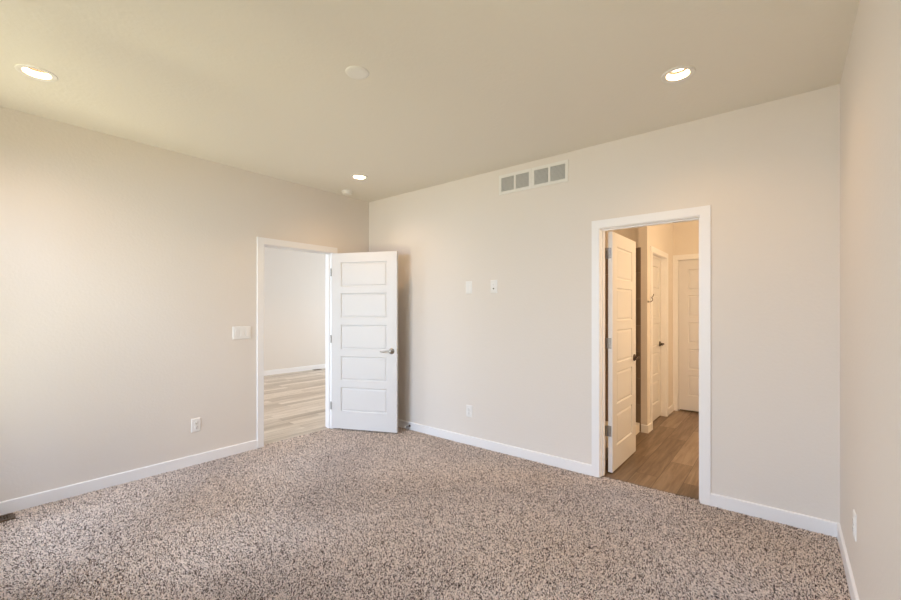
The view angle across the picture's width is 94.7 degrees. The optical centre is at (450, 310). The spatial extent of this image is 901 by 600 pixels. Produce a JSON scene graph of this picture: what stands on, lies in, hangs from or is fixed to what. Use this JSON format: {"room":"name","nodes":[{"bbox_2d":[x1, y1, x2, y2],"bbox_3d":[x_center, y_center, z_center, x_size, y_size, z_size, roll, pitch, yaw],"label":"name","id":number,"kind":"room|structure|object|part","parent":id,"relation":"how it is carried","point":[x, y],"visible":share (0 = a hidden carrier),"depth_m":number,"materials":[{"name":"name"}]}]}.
{"room":"empty bedroom","nodes":[
{"label":"empty bedroom","id":0,"kind":"room"},
{"bbox_2d":[0,107,368,501],"bbox_3d":[-2.288,0.008,3.789,0.115,2.760,3.850,0,0,39],"label":"wall","id":1,"kind":"structure","parent":0,"point":[128,268],"depth_m":3.31,"materials":[{"name":"white paint"}]},
{"bbox_2d":[0,440,256,515],"bbox_3d":[-2.238,1.331,3.749,0.013,0.093,3.850,0,0,39],"label":"baseboard","id":2,"kind":"structure","parent":1,"relation":"attached to","point":[25,502],"depth_m":3.26,"materials":[{"name":"white paint"}]},
{"bbox_2d":[191,417,200,432],"bbox_3d":[-2.274,1.022,3.708,0.009,0.122,0.076,0,0,39],"label":"wall outlet","id":3,"kind":"object","parent":1,"relation":"attached to","point":[196,422],"visible":1,"depth_m":3.70,"materials":[{"name":"white plastic"}]},
{"bbox_2d":[233,326,250,338],"bbox_3d":[-2.020,0.213,4.020,0.012,0.124,0.172,0,0,39],"label":"light switch","id":4,"kind":"object","parent":1,"relation":"attached to","point":[239,332],"visible":1,"depth_m":4.02,"materials":[{"name":"white plastic"}]},
{"bbox_2d":[257,237,336,448],"bbox_3d":[-1.680,0.318,4.541,0.147,2.108,0.946,0,0,39],"label":"trim","id":5,"kind":"structure","parent":1,"relation":"attached to","point":[262,242],"depth_m":4.34,"materials":[{"name":"white paint"}]},
{"bbox_2d":[330,251,397,432],"bbox_3d":[-0.983,0.347,4.720,0.830,2.018,0.152,0,0,15],"label":"door","id":6,"kind":"structure","parent":1,"relation":"in","point":[364,284],"depth_m":4.70,"materials":[{"name":"white paint"}]},
{"bbox_3d":[-0.705,0.451,4.598,0.153,0.067,0.059,0,0,15],"label":"lever","id":7,"kind":"part","parent":6,"relation":"part of","materials":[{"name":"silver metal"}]},
{"bbox_2d":[264,247,324,370],"bbox_3d":[-4.302,0.008,8.376,0.115,2.760,8.450,0,0,39],"label":"wall","id":8,"kind":"structure","parent":0,"point":[294,281],"depth_m":9.25,"materials":[{"name":"white paint"}]},
{"bbox_2d":[264,364,324,375],"bbox_3d":[-4.252,1.323,8.336,0.013,0.110,8.450,0,0,39],"label":"baseboard","id":9,"kind":"structure","parent":8,"relation":"attached to","point":[320,366],"depth_m":9.25,"materials":[{"name":"white paint"}]},
{"bbox_2d":[0,368,849,599],"bbox_3d":[-0.428,1.400,5.243,9.850,0.056,8.450,0,0,39],"label":"floor","id":10,"kind":"structure","parent":0,"point":[665,458],"depth_m":4.42,"materials":[{"name":"brown wood"}]},
{"bbox_2d":[0,513,14,522],"bbox_3d":[-3.006,1.369,2.658,0.108,0.010,0.288,0,0,39],"label":"floor vent","id":11,"kind":"object","parent":10,"relation":"in","point":[6,517],"visible":1,"depth_m":2.74,"materials":[{"name":"brown metal"}]},
{"bbox_2d":[0,427,850,599],"bbox_3d":[-0.558,1.374,2.412,4.402,0.013,3.896,0,0,39],"label":"carpet","id":12,"kind":"structure","parent":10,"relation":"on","point":[202,507],"depth_m":2.53,"materials":[{"name":"beige carpet"}]},
{"bbox_2d":[0,0,859,201],"bbox_3d":[-0.544,-1.372,2.342,4.532,0.001,4.022,0,0,39],"label":"ceiling","id":13,"kind":"structure","parent":0,"point":[453,90],"depth_m":2.39,"materials":[{"name":"white paint"}]},
{"bbox_2d":[14,64,57,81],"bbox_3d":[-2.388,-1.391,2.394,0.178,0.050,0.178,0,0,39],"label":"recessed light","id":14,"kind":"object","parent":13,"relation":"in","point":[31,71],"visible":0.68,"depth_m":2.42,"materials":[{"name":"white ceramic"}]},
{"bbox_2d":[342,190,352,194],"bbox_3d":[-1.188,-1.352,4.764,0.126,0.040,0.126,0,0,39],"label":"smoke detector","id":15,"kind":"object","parent":13,"relation":"attached to","point":[345,192],"visible":1,"depth_m":4.73,"materials":[{"name":"white plastic"}]},
{"bbox_2d":[345,66,368,79],"bbox_3d":[-0.537,-1.368,2.389,0.134,0.008,0.134,0,0,39],"label":"cover plate","id":16,"kind":"object","parent":13,"relation":"attached to","point":[355,72],"visible":1,"depth_m":2.38,"materials":[{"name":"white plastic"}]},
{"bbox_2d":[351,174,367,179],"bbox_3d":[-0.934,-1.391,4.256,0.178,0.050,0.178,0,0,39],"label":"recessed light","id":17,"kind":"object","parent":13,"relation":"in","point":[355,176],"visible":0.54,"depth_m":4.29,"materials":[{"name":"white ceramic"}]},
{"bbox_2d":[661,65,695,82],"bbox_3d":[1.320,-1.391,2.407,0.178,0.050,0.178,0,0,39],"label":"recessed light","id":18,"kind":"object","parent":13,"relation":"in","point":[680,73],"visible":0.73,"depth_m":2.44,"materials":[{"name":"white ceramic"}]},
{"bbox_2d":[369,84,839,522],"bbox_3d":[0.653,0.008,3.961,4.474,2.760,0.115,0,0,39],"label":"wall","id":19,"kind":"structure","parent":0,"point":[520,354],"depth_m":3.15,"materials":[{"name":"white paint"}]},
{"bbox_2d":[466,281,471,293],"bbox_3d":[0.185,-0.239,4.257,0.078,0.126,0.012,0,0,39],"label":"light switch","id":20,"kind":"object","parent":19,"relation":"attached to","point":[468,283],"visible":1,"depth_m":4.25,"materials":[{"name":"white plastic"}]},
{"bbox_2d":[466,405,471,416],"bbox_3d":[0.190,1.030,4.255,0.078,0.120,0.009,0,0,39],"label":"wall outlet","id":21,"kind":"object","parent":19,"relation":"attached to","point":[468,407],"visible":1,"depth_m":4.25,"materials":[{"name":"white plastic"}]},
{"bbox_2d":[491,280,496,292],"bbox_3d":[0.422,-0.237,4.065,0.076,0.128,0.013,0,0,39],"label":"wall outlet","id":22,"kind":"object","parent":19,"relation":"attached to","point":[493,282],"visible":1,"depth_m":4.06,"materials":[{"name":"white plastic"}]},
{"bbox_2d":[499,168,531,194],"bbox_3d":[0.609,-1.215,3.917,0.350,0.187,0.009,0,0,39],"label":"air vent","id":23,"kind":"object","parent":19,"relation":"in","point":[521,180],"visible":1,"depth_m":3.91,"materials":[{"name":"white metal"}]},
{"bbox_2d":[532,159,567,188],"bbox_3d":[0.882,-1.215,3.696,0.350,0.187,0.009,0,0,39],"label":"air vent","id":24,"kind":"object","parent":19,"relation":"in","point":[557,172],"visible":1,"depth_m":3.69,"materials":[{"name":"white metal"}]},
{"bbox_2d":[398,419,836,537],"bbox_3d":[0.658,1.331,3.875,4.333,0.093,0.013,0,0,39],"label":"baseboard","id":25,"kind":"structure","parent":19,"relation":"attached to","point":[826,527],"depth_m":3.46,"materials":[{"name":"white paint"}]},
{"bbox_2d":[605,231,639,472],"bbox_3d":[1.553,0.347,3.748,0.152,2.026,0.733,0,0,39],"label":"door","id":26,"kind":"structure","parent":19,"relation":"in","point":[620,253],"depth_m":3.69,"materials":[{"name":"white paint"}]},
{"bbox_3d":[1.754,0.448,3.922,0.059,0.067,0.153,0,0,39],"label":"lever","id":27,"kind":"part","parent":26,"relation":"part of","materials":[{"name":"brown metal"}]},
{"bbox_2d":[592,205,710,505],"bbox_3d":[1.547,0.314,3.238,0.844,2.115,0.147,0,0,39],"label":"trim","id":28,"kind":"structure","parent":19,"relation":"attached to","point":[702,213],"depth_m":3.16,"materials":[{"name":"white paint"}]},
{"bbox_2d":[605,227,637,247],"bbox_3d":[1.859,0.008,5.050,0.850,2.760,0.115,0,0,39],"label":"wall","id":29,"kind":"structure","parent":0,"point":[630,233],"depth_m":4.81,"materials":[{"name":"white paint"}]},
{"bbox_2d":[638,223,672,424],"bbox_3d":[2.604,0.008,5.219,0.095,2.760,1.375,0,0,39],"label":"wall","id":30,"kind":"structure","parent":0,"point":[660,237],"depth_m":4.70,"materials":[{"name":"white paint"}]},
{"bbox_2d":[641,404,673,432],"bbox_3d":[2.617,1.331,5.200,0.076,0.093,1.388,0,0,39],"label":"baseboard","id":31,"kind":"structure","parent":30,"relation":"attached to","point":[644,428],"depth_m":4.68,"materials":[{"name":"white paint"}]},
{"bbox_2d":[653,257,663,420],"bbox_3d":[2.522,0.347,5.118,0.094,2.022,0.729,0,0,39],"label":"door","id":32,"kind":"structure","parent":30,"relation":"in","point":[657,343],"depth_m":5.26,"materials":[{"name":"white paint"}]},
{"bbox_2d":[650,246,667,430],"bbox_3d":[2.528,0.315,5.113,0.111,2.113,0.873,0,0,39],"label":"trim","id":33,"kind":"structure","parent":30,"relation":"attached to","point":[654,252],"depth_m":5.38,"materials":[{"name":"white paint"}]},
{"bbox_2d":[673,220,698,254],"bbox_3d":[3.716,0.008,5.278,3.450,2.760,0.115,0,0,39],"label":"wall","id":34,"kind":"structure","parent":0,"point":[685,234],"depth_m":5.62,"materials":[{"name":"white paint"}]},
{"bbox_2d":[673,254,698,410],"bbox_3d":[3.429,0.305,5.500,0.853,2.133,0.131,0,0,39],"label":"trim","id":35,"kind":"structure","parent":34,"relation":"attached to","point":[676,258],"depth_m":5.69,"materials":[{"name":"white paint"}]},
{"bbox_2d":[679,259,698,411],"bbox_3d":[3.400,0.332,5.464,0.709,2.036,0.094,0,0,39],"label":"door","id":36,"kind":"structure","parent":34,"relation":"in","point":[688,269],"depth_m":5.62,"materials":[{"name":"white paint"}]},
{"bbox_2d":[840,0,900,599],"bbox_3d":[1.191,0.008,0.976,0.115,2.760,4.080,0,0,39],"label":"wall","id":37,"kind":"structure","parent":0,"point":[870,84],"depth_m":1.55,"materials":[{"name":"white paint"}]},
{"bbox_2d":[837,523,858,599],"bbox_3d":[1.141,1.331,1.016,0.013,0.093,3.850,0,0,39],"label":"baseboard","id":38,"kind":"structure","parent":37,"relation":"attached to","point":[852,588],"depth_m":2.12,"materials":[{"name":"white paint"}]},
{"bbox_2d":[852,509,856,541],"bbox_3d":[1.899,1.008,1.951,0.009,0.122,0.076,0,0,39],"label":"wall outlet","id":39,"kind":"object","parent":37,"relation":"attached to","point":[854,519],"visible":1,"depth_m":1.93,"materials":[{"name":"white plastic"}]}
]}

